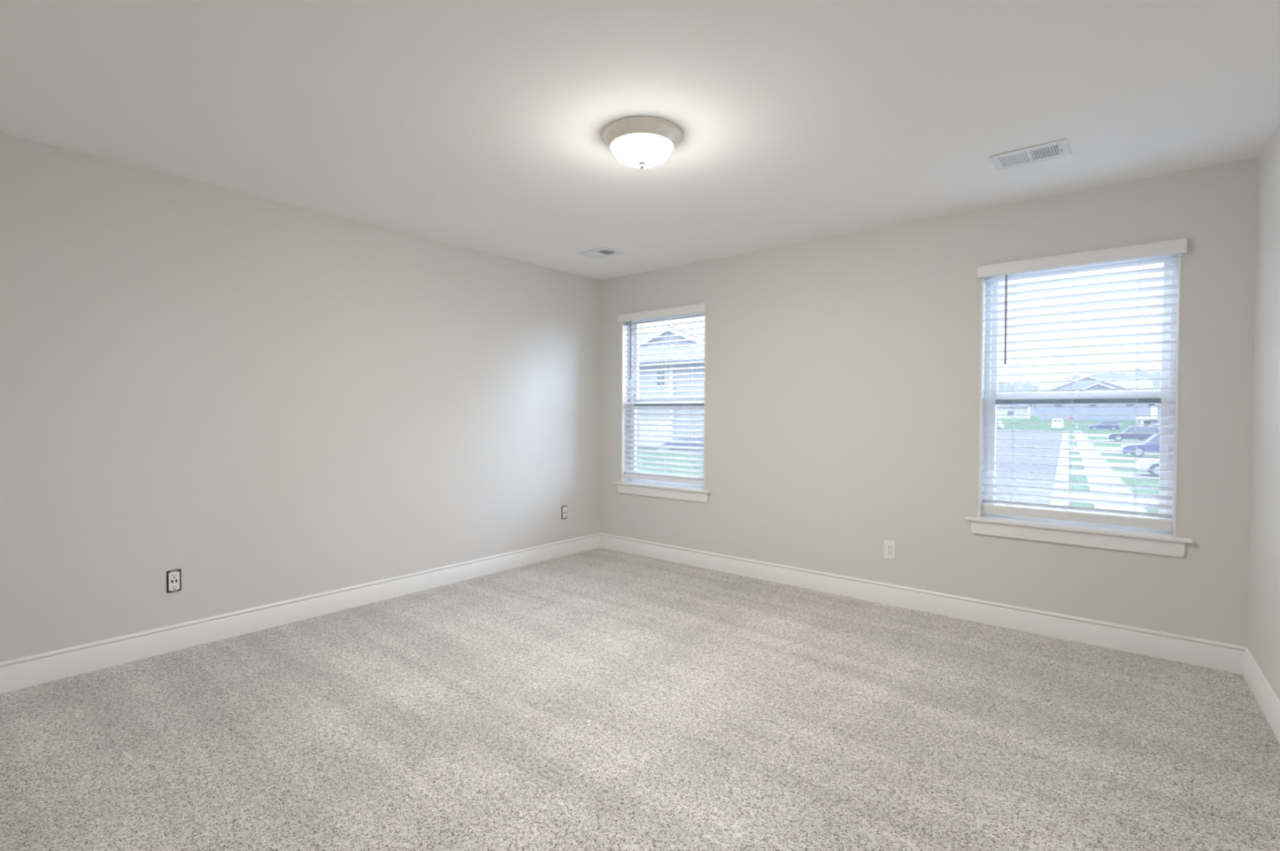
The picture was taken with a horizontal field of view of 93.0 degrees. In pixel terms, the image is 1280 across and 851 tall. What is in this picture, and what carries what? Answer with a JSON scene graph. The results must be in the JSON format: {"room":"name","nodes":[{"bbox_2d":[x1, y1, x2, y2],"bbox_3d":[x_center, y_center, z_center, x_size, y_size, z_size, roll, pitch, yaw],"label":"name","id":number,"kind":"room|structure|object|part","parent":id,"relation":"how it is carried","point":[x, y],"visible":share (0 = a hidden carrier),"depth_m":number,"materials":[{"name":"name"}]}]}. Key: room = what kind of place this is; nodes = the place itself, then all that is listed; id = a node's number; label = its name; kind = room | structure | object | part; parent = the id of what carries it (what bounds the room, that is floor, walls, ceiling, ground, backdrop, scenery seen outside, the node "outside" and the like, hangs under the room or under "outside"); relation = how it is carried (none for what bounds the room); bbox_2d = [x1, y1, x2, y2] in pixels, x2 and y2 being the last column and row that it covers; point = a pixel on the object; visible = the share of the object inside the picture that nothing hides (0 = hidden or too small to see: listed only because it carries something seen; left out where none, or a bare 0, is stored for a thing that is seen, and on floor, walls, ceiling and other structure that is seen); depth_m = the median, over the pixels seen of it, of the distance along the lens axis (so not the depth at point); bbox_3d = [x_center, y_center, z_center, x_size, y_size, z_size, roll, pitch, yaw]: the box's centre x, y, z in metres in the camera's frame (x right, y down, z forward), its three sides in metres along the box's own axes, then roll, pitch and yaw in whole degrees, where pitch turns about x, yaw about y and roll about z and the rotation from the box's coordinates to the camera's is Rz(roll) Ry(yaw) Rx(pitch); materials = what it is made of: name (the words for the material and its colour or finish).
{"room":"empty bedroom","nodes":[
{"label":"empty bedroom","id":0,"kind":"room"},
{"bbox_2d":[0,133,599,662],"bbox_3d":[-1.956,-0.071,3.794,0.180,2.480,5.110,1,2,40],"label":"wall","id":1,"kind":"structure","parent":0,"point":[263,401],"depth_m":3.38,"materials":[{"name":"paint"}]},
{"bbox_2d":[166,568,181,593],"bbox_3d":[-2.400,0.802,3.131,0.008,0.121,0.061,1,2,40],"label":"wall outlet","id":2,"kind":"object","parent":1,"relation":"attached to","point":[173,576],"visible":1,"depth_m":3.13,"materials":[{"name":"plastic"}]},
{"bbox_2d":[168,571,179,591],"bbox_3d":[-2.400,0.802,3.131,0.006,0.095,0.047,1,2,40],"label":"receptacle","id":3,"kind":"object","parent":2,"relation":"attached to","point":[173,576],"depth_m":3.13,"materials":[{"name":"white plastic"}]},
{"bbox_2d":[0,533,599,693],"bbox_3d":[-1.885,1.084,3.755,0.014,0.133,4.750,1,2,40],"label":"baseboard","id":4,"kind":"structure","parent":1,"relation":"attached to","point":[33,670],"depth_m":3.38,"materials":[{"name":"white paint"}]},
{"bbox_2d":[561,505,566,519],"bbox_3d":[-0.651,0.750,5.241,0.008,0.121,0.061,1,2,40],"label":"wall outlet","id":5,"kind":"object","parent":1,"relation":"attached to","point":[563,508],"visible":1,"depth_m":5.24,"materials":[{"name":"plastic"}]},
{"bbox_2d":[562,506,566,518],"bbox_3d":[-0.650,0.750,5.240,0.006,0.095,0.047,1,2,40],"label":"receptacle","id":6,"kind":"object","parent":5,"relation":"attached to","point":[564,508],"depth_m":5.24,"materials":[{"name":"white plastic"}]},
{"bbox_2d":[0,547,1279,850],"bbox_3d":[-0.193,1.185,2.353,4.413,0.001,4.750,1,2,40],"label":"floor","id":7,"kind":"structure","parent":0,"point":[596,700],"depth_m":2.33,"materials":[{"name":"carpet"}]},
{"bbox_2d":[0,0,1279,280],"bbox_3d":[-0.184,-1.255,2.304,4.413,0.001,4.750,1,2,40],"label":"ceiling","id":8,"kind":"structure","parent":0,"point":[477,125],"depth_m":2.34,"materials":[{"name":"paint"}]},
{"bbox_2d":[577,247,624,259],"bbox_3d":[-0.298,-1.294,4.587,0.300,0.016,0.213,1,2,40],"label":"ceiling vent","id":9,"kind":"object","parent":8,"relation":"in","point":[603,252],"visible":1,"depth_m":4.57,"materials":[{"name":"white metal"}]},
{"bbox_2d":[601,116,682,168],"bbox_3d":[0.008,-1.191,2.646,0.350,0.140,0.350,1,2,40],"label":"ceiling light","id":10,"kind":"object","parent":8,"relation":"attached to","point":[641,142],"visible":1,"depth_m":2.55,"materials":[{"name":"white glass"}]},
{"bbox_3d":[0.008,-1.181,2.647,0.267,0.075,0.267,1,2,40],"label":"lamp shade","id":11,"kind":"part","parent":10,"relation":"part of","materials":[{"name":"white glass"}]},
{"bbox_2d":[988,138,1071,171],"bbox_3d":[1.814,-1.251,2.830,0.300,0.016,0.213,1,2,40],"label":"ceiling vent","id":12,"kind":"object","parent":8,"relation":"in","point":[1058,148],"visible":1,"depth_m":2.82,"materials":[{"name":"white metal"}]},
{"bbox_2d":[599,156,1258,647],"bbox_3d":[1.315,-0.070,4.283,4.232,2.480,0.180,1,2,40],"label":"wall","id":13,"kind":"structure","parent":0,"point":[842,372],"depth_m":3.80,"materials":[{"name":"paint"}]},
{"bbox_2d":[613,311,711,502],"bbox_3d":[0.223,-0.184,5.160,1.008,1.573,0.203,1,2,40],"label":"window","id":14,"kind":"structure","parent":13,"relation":"in","point":[669,490],"depth_m":5.36,"materials":[{"name":"white paint"}]},
{"bbox_3d":[0.198,0.517,5.147,1.008,0.020,0.132,1,2,40],"label":"sill","id":15,"kind":"part","parent":14,"relation":"part of","materials":[{"name":"white paint"}]},
{"bbox_2d":[617,302,707,484],"bbox_3d":[0.190,-0.251,5.118,0.920,1.442,0.099,1,2,40],"label":"window blind","id":16,"kind":"object","parent":14,"relation":"attached to","point":[700,308],"visible":0.9,"depth_m":5.11,"materials":[{"name":"white paint"}]},
{"bbox_3d":[-0.005,-0.236,5.308,0.007,1.351,0.054,1,2,40],"label":"ladder cord","id":17,"kind":"part","parent":16,"relation":"part of","materials":[{"name":"white fabric"}]},
{"bbox_3d":[0.206,-0.231,5.132,0.007,1.351,0.054,1,2,40],"label":"ladder cord","id":18,"kind":"part","parent":16,"relation":"part of","materials":[{"name":"white fabric"}]},
{"bbox_3d":[0.201,0.444,5.149,0.856,0.054,0.015,1,-30,40],"label":"rail","id":19,"kind":"part","parent":16,"relation":"part of","materials":[{"name":"white paint"}]},
{"bbox_3d":[0.418,-0.227,4.957,0.007,1.351,0.054,1,2,40],"label":"ladder cord","id":20,"kind":"part","parent":16,"relation":"part of","materials":[{"name":"white fabric"}]},
{"bbox_3d":[0.259,-0.227,5.202,0.864,1.469,0.080,1,2,40],"label":"frame","id":21,"kind":"part","parent":14,"relation":"part of","materials":[{"name":"white plastic"}]},
{"bbox_3d":[0.246,0.144,5.196,0.820,0.678,0.030,1,2,40],"label":"sash","id":22,"kind":"part","parent":14,"relation":"part of","materials":[{"name":"glass"}]},
{"bbox_3d":[0.270,-0.564,5.208,0.820,0.749,0.030,1,2,40],"label":"sash","id":23,"kind":"part","parent":14,"relation":"part of","materials":[{"name":"white plastic"}]},
{"bbox_2d":[884,539,895,559],"bbox_3d":[1.614,0.802,3.929,0.070,0.120,0.008,1,2,40],"label":"wall outlet","id":24,"kind":"object","parent":13,"relation":"attached to","point":[889,545],"visible":1,"depth_m":3.93,"materials":[{"name":"white plastic"}]},
{"bbox_2d":[886,544,892,555],"bbox_3d":[1.612,0.803,3.928,0.033,0.067,0.004,1,2,40],"label":"receptacle","id":25,"kind":"object","parent":24,"relation":"attached to","point":[889,547],"depth_m":3.93,"materials":[{"name":"white plastic"}]},
{"bbox_2d":[599,533,1246,675],"bbox_3d":[1.250,1.085,4.232,4.232,0.133,0.014,1,2,40],"label":"baseboard","id":26,"kind":"structure","parent":13,"relation":"attached to","point":[1217,655],"depth_m":3.63,"materials":[{"name":"white paint"}]},
{"bbox_2d":[965,253,1192,557],"bbox_3d":[2.391,-0.140,3.363,1.004,1.573,0.203,1,2,40],"label":"window","id":27,"kind":"structure","parent":13,"relation":"in","point":[1153,541],"depth_m":3.29,"materials":[{"name":"white paint"}]},
{"bbox_3d":[2.414,0.188,3.399,0.816,0.678,0.030,1,2,40],"label":"sash","id":28,"kind":"part","parent":27,"relation":"part of","materials":[{"name":"glass"}]},
{"bbox_3d":[2.366,0.561,3.350,1.004,0.020,0.132,1,2,40],"label":"sill","id":29,"kind":"part","parent":27,"relation":"part of","materials":[{"name":"white paint"}]},
{"bbox_3d":[2.438,-0.520,3.411,0.816,0.749,0.030,1,2,40],"label":"sash","id":30,"kind":"part","parent":27,"relation":"part of","materials":[{"name":"white plastic"}]},
{"bbox_2d":[977,238,1187,530],"bbox_3d":[2.357,-0.201,3.321,0.916,1.457,0.099,1,2,40],"label":"window blind","id":31,"kind":"object","parent":27,"relation":"attached to","point":[1171,247],"visible":1,"depth_m":3.30,"materials":[{"name":"white paint"}]},
{"bbox_3d":[2.162,-0.185,3.512,0.007,1.364,0.054,1,2,40],"label":"ladder cord","id":32,"kind":"part","parent":31,"relation":"part of","materials":[{"name":"white fabric"}]},
{"bbox_3d":[2.373,-0.181,3.336,0.007,1.364,0.054,1,2,40],"label":"ladder cord","id":33,"kind":"part","parent":31,"relation":"part of","materials":[{"name":"white fabric"}]},
{"bbox_3d":[2.369,0.501,3.352,0.852,0.054,0.015,1,24,40],"label":"rail","id":34,"kind":"part","parent":31,"relation":"part of","materials":[{"name":"white paint"}]},
{"bbox_3d":[2.585,-0.177,3.161,0.007,1.364,0.054,1,2,40],"label":"ladder cord","id":35,"kind":"part","parent":31,"relation":"part of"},
{"bbox_2d":[1247,121,1279,700],"bbox_3d":[1.510,-0.001,0.921,0.180,2.480,5.120,1,1,37],"label":"wall","id":36,"kind":"structure","parent":0,"point":[1264,592],"depth_m":2.60,"materials":[{"name":"paint"}]},
{"bbox_2d":[1243,647,1279,744],"bbox_3d":[1.431,1.151,1.006,0.014,0.133,4.754,1,1,37],"label":"baseboard","id":37,"kind":"structure","parent":36,"relation":"attached to","point":[1265,696],"depth_m":2.53,"materials":[{"name":"white paint"}]},
{"label":"outside","id":38,"kind":"structure","parent":0,"visible":0},
{"bbox_2d":[1068,493,1092,499],"bbox_3d":[19.678,3.164,27.177,0.870,0.150,4.000,1,1,35],"label":"driveway","id":39,"kind":"structure","parent":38,"point":[1070,495],"depth_m":26.54,"materials":[{"name":"concrete"}]},
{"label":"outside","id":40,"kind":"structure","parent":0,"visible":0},
{"bbox_2d":[1137,493,1158,504],"bbox_3d":[26.195,3.280,22.581,12.120,0.150,4.000,1,1,35],"label":"driveway","id":41,"kind":"structure","parent":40,"point":[1140,500],"depth_m":25.33,"materials":[{"name":"concrete"}]},
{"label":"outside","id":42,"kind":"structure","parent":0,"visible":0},
{"bbox_2d":[1068,469,1085,475],"bbox_3d":[27.258,2.970,37.920,0.870,0.150,4.300,1,1,35],"label":"driveway","id":43,"kind":"structure","parent":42,"point":[1079,472],"depth_m":37.84,"materials":[{"name":"concrete"}]},
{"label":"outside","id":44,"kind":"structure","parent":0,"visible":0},
{"bbox_2d":[1114,471,1159,479],"bbox_3d":[33.775,3.086,33.325,12.120,0.150,4.300,1,1,35],"label":"driveway","id":45,"kind":"structure","parent":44,"point":[1124,474],"depth_m":35.95,"materials":[{"name":"concrete"}]},
{"bbox_2d":[1134,458,1159,477],"bbox_3d":[31.544,2.095,34.819,4.908,1.745,1.970,1,1,35],"label":"car","id":46,"kind":"object","parent":45,"relation":"on","point":[1139,464],"visible":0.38,"depth_m":35.17,"materials":[{"name":"white paint"}]},
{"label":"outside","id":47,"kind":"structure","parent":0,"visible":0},
{"bbox_2d":[1068,461,1083,466],"bbox_3d":[32.186,2.844,44.906,0.870,0.150,4.400,1,1,35],"label":"driveway","id":48,"kind":"structure","parent":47,"point":[1070,463],"depth_m":44.12,"materials":[{"name":"concrete"}]},
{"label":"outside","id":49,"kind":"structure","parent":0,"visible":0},
{"bbox_2d":[1107,462,1134,468],"bbox_3d":[38.703,2.959,40.310,12.120,0.150,4.400,1,1,35],"label":"driveway","id":50,"kind":"structure","parent":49,"point":[1112,464],"depth_m":42.83,"materials":[{"name":"concrete"}]},
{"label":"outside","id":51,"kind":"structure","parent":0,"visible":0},
{"bbox_2d":[1068,454,1080,458],"bbox_3d":[37.345,2.712,52.218,0.870,0.150,4.700,1,1,35],"label":"driveway","id":52,"kind":"structure","parent":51,"point":[1069,455],"depth_m":52.32,"materials":[{"name":"concrete"}]},
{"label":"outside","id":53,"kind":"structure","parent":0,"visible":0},
{"bbox_2d":[1102,455,1159,460],"bbox_3d":[43.862,2.827,47.623,12.120,0.150,4.700,1,1,35],"label":"driveway","id":54,"kind":"structure","parent":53,"point":[1104,457],"depth_m":50.14,"materials":[{"name":"concrete"}]},
{"bbox_2d":[1120,434,1159,457],"bbox_3d":[43.842,1.658,50.860,5.610,2.044,2.220,1,1,35],"label":"car","id":55,"kind":"object","parent":54,"relation":"on","point":[1156,437],"visible":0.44,"depth_m":50.81,"materials":[{"name":"blue metal"}]},
{"bbox_3d":[44.255,1.124,50.558,3.538,0.762,2.093,1,1,35],"label":"glass","id":56,"kind":"part","parent":55,"relation":"part of","materials":[{"name":"glass"}]},
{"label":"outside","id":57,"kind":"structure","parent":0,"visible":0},
{"bbox_2d":[1068,445,1079,453],"bbox_3d":[45.617,2.500,63.943,1.957,0.150,14.025,1,2,40],"label":"driveway","id":58,"kind":"structure","parent":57,"point":[1069,446],"depth_m":61.37,"materials":[{"name":"concrete"}]},
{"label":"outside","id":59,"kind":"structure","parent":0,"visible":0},
{"bbox_2d":[1094,446,1159,455],"bbox_3d":[52.134,2.615,59.347,13.173,0.150,14.901,1,2,40],"label":"driveway","id":60,"kind":"structure","parent":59,"point":[1108,448],"depth_m":58.86,"materials":[{"name":"concrete"}]},
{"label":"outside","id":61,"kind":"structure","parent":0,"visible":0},
{"bbox_2d":[1089,440,1145,444],"bbox_3d":[65.968,2.261,78.955,12.940,0.150,11.910,1,2,40],"label":"driveway","id":62,"kind":"structure","parent":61,"point":[1090,440],"depth_m":80.35,"materials":[{"name":"concrete"}]},
{"bbox_2d":[1107,426,1159,441],"bbox_3d":[65.816,1.118,80.878,5.610,2.044,2.220,1,1,35],"label":"car","id":63,"kind":"object","parent":62,"relation":"on","point":[1118,437],"visible":0.73,"depth_m":80.01,"materials":[{"name":"blue paint"}]},
{"bbox_3d":[66.229,0.584,80.577,3.538,0.762,2.093,1,1,35],"label":"glass","id":64,"kind":"part","parent":63,"relation":"part of","materials":[{"name":"glass"}]},
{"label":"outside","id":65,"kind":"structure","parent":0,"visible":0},
{"bbox_2d":[1084,434,1108,437],"bbox_3d":[82.972,1.825,103.058,13.329,0.150,16.895,1,2,40],"label":"driveway","id":66,"kind":"structure","parent":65,"point":[1086,435],"depth_m":105.09,"materials":[{"name":"concrete"}]},
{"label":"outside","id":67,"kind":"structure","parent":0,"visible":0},
{"bbox_2d":[657,448,703,452],"bbox_3d":[6.282,2.459,59.823,9.608,0.150,4.969,0,1,9],"label":"driveway","id":68,"kind":"structure","parent":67,"point":[659,449],"depth_m":59.19,"materials":[{"name":"concrete"}]},
{"bbox_2d":[663,435,703,451],"bbox_3d":[4.854,1.662,59.382,4.907,1.446,1.920,1,1,32],"label":"car","id":69,"kind":"object","parent":68,"relation":"on","point":[679,439],"visible":0.41,"depth_m":58.53,"materials":[{"name":"blue metal"}]},
{"bbox_3d":[4.991,1.290,59.290,2.532,0.498,1.789,1,1,32],"label":"glass","id":70,"kind":"part","parent":69,"relation":"part of","materials":[{"name":"glass"}]},
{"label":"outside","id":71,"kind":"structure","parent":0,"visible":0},
{"bbox_2d":[636,428,1159,513],"bbox_3d":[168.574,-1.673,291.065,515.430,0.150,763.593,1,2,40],"label":"ground","id":72,"kind":"structure","parent":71,"point":[1147,482],"depth_m":43.54,"materials":[{"name":"green plant"}]},
{"bbox_2d":[636,325,704,445],"bbox_3d":[5.455,-4.373,69.026,21.600,13.230,13.920,1,1,32],"label":"house","id":73,"kind":"structure","parent":72,"relation":"on","point":[699,330],"depth_m":64.00,"materials":[{"name":"grey"}]},
{"bbox_3d":[1.506,0.672,64.516,3.550,2.800,0.100,1,1,32],"label":"garage door","id":74,"kind":"part","parent":73,"relation":"part of","materials":[{"name":"white"}]},
{"bbox_3d":[2.177,-5.016,63.980,0.950,2.000,0.030,1,1,32],"label":"pane","id":75,"kind":"part","parent":73,"relation":"part of","materials":[{"name":"clear glass"}]},
{"bbox_3d":[2.196,-5.016,64.010,1.150,2.200,0.060,1,1,32],"label":"window trim","id":76,"kind":"part","parent":73,"relation":"part of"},
{"bbox_3d":[3.338,-2.303,63.590,0.400,9.300,0.460,1,1,32],"label":"corner trim","id":77,"kind":"part","parent":73,"relation":"part of","materials":[{"name":"white"}]},
{"bbox_2d":[996,421,1004,429],"bbox_3d":[86.547,-0.137,149.461,2.020,1.895,4.809,-1,2,-42],"label":"car","id":78,"kind":"object","parent":72,"relation":"on","point":[999,426],"visible":0.39,"depth_m":147.61,"materials":[{"name":"white paint"}]},
{"bbox_2d":[998,377,1028,393],"bbox_3d":[162.415,-11.952,268.216,17.643,21.295,12.088,1,2,40],"label":"bare tree","id":79,"kind":"object","parent":72,"relation":"on","point":[1002,386],"visible":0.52,"depth_m":267.36,"materials":[{"name":"plant"}]},
{"bbox_2d":[1023,374,1049,414],"bbox_3d":[184.040,-13.063,283.129,12.333,23.050,16.804,1,2,40],"label":"bare tree","id":80,"kind":"object","parent":72,"relation":"on","point":[1030,386],"visible":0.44,"depth_m":285.05,"materials":[{"name":"plant"}]},
{"bbox_2d":[1034,374,1077,388],"bbox_3d":[162.366,-10.931,236.552,15.724,20.545,14.385,1,2,40],"label":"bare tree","id":81,"kind":"object","parent":72,"relation":"on","point":[1064,375],"visible":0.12,"depth_m":232.23,"materials":[{"name":"plant"}]},
{"bbox_2d":[1051,418,1063,430],"bbox_3d":[97.705,-0.303,142.186,2.320,2.593,5.010,1,1,35],"label":"car","id":82,"kind":"object","parent":72,"relation":"on","point":[1055,420],"visible":0.97,"depth_m":140.82,"materials":[{"name":"white paint"}]},
{"bbox_3d":[97.960,-1.004,142.530,2.197,1.004,3.138,1,1,35],"label":"glass","id":83,"kind":"part","parent":82,"relation":"part of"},
{"bbox_2d":[1049,431,1068,506],"bbox_3d":[47.494,2.405,68.144,12.935,0.150,153.576,1,2,40],"label":"curb","id":84,"kind":"object","parent":72,"relation":"on","point":[1064,445],"visible":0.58,"depth_m":37.64,"materials":[{"name":"concrete"}]},
{"bbox_2d":[997,367,1160,414],"bbox_3d":[220.223,-14.870,311.913,300.646,27.728,43.292,1,2,40],"label":"woodland","id":85,"kind":"object","parent":72,"relation":"on","point":[1157,375],"visible":0.16,"depth_m":295.07,"materials":[{"name":"green plant"}]},
{"bbox_2d":[1088,421,1119,431],"bbox_3d":[103.206,0.057,135.261,5.411,2.194,2.120,1,1,35],"label":"car","id":86,"kind":"object","parent":72,"relation":"on","point":[1113,428],"visible":1,"depth_m":134.24,"materials":[{"name":"blue paint"}]},
{"bbox_3d":[103.602,-0.519,134.971,3.404,0.828,1.996,1,1,35],"label":"glass","id":87,"kind":"part","parent":86,"relation":"part of","materials":[{"name":"glass"}]},
{"bbox_2d":[1136,387,1160,426],"bbox_3d":[110.807,-3.240,124.943,13.000,9.380,12.800,1,1,35],"label":"house","id":88,"kind":"structure","parent":72,"relation":"on","point":[1154,411],"depth_m":125.86,"materials":[{"name":"grey brick"}]},
{"bbox_2d":[1137,425,1159,440],"bbox_3d":[71.770,0.936,84.630,5.010,2.294,2.020,1,1,35],"label":"car","id":89,"kind":"object","parent":72,"relation":"on","point":[1157,426],"visible":0.09,"depth_m":83.99,"materials":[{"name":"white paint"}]},
{"bbox_3d":[72.131,0.331,84.364,3.138,0.872,1.897,1,1,35],"label":"glass","id":90,"kind":"part","parent":89,"relation":"part of","materials":[{"name":"glass"}]},
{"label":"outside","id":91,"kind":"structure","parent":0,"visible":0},
{"bbox_2d":[996,416,1151,430],"bbox_3d":[145.250,-1.439,205.935,249.858,2.900,154.270,1,2,40],"label":"ground","id":92,"kind":"structure","parent":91,"point":[1035,420],"depth_m":157.13,"materials":[{"name":"green plant"}]},
{"bbox_2d":[996,404,1031,418],"bbox_3d":[110.880,-5.604,191.799,20.800,6.780,13.400,1,1,35],"label":"house","id":93,"kind":"structure","parent":92,"relation":"on","point":[999,411],"depth_m":183.80,"materials":[{"name":"grey"}]},
{"bbox_3d":[112.127,-3.649,183.899,1.500,1.400,0.030,1,1,35],"label":"pane","id":94,"kind":"part","parent":93,"relation":"part of","materials":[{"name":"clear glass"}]},
{"bbox_2d":[1037,375,1153,420],"bbox_3d":[124.851,-7.570,167.831,24.800,11.980,14.400,1,1,35],"label":"house","id":95,"kind":"structure","parent":92,"relation":"on","point":[1143,384],"depth_m":162.44,"materials":[{"name":"grey brick"}]},
{"bbox_3d":[127.509,-5.227,158.330,1.600,1.300,0.030,1,1,35],"label":"pane","id":96,"kind":"part","parent":95,"relation":"part of","materials":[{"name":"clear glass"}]},
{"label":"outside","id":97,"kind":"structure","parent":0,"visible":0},
{"bbox_2d":[995,429,1062,504],"bbox_3d":[38.088,2.209,78.686,39.779,0.150,159.125,1,2,40],"label":"road","id":98,"kind":"structure","parent":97,"point":[1002,435],"depth_m":47.52,"materials":[{"name":"grey asphalt"}]},
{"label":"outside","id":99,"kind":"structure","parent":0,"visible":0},
{"bbox_2d":[1073,431,1147,512],"bbox_3d":[50.616,2.409,68.982,13.922,0.150,158.638,1,2,40],"label":"sidewalk","id":100,"kind":"structure","parent":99,"point":[1078,437],"depth_m":34.44,"materials":[{"name":"concrete"}]}
]}

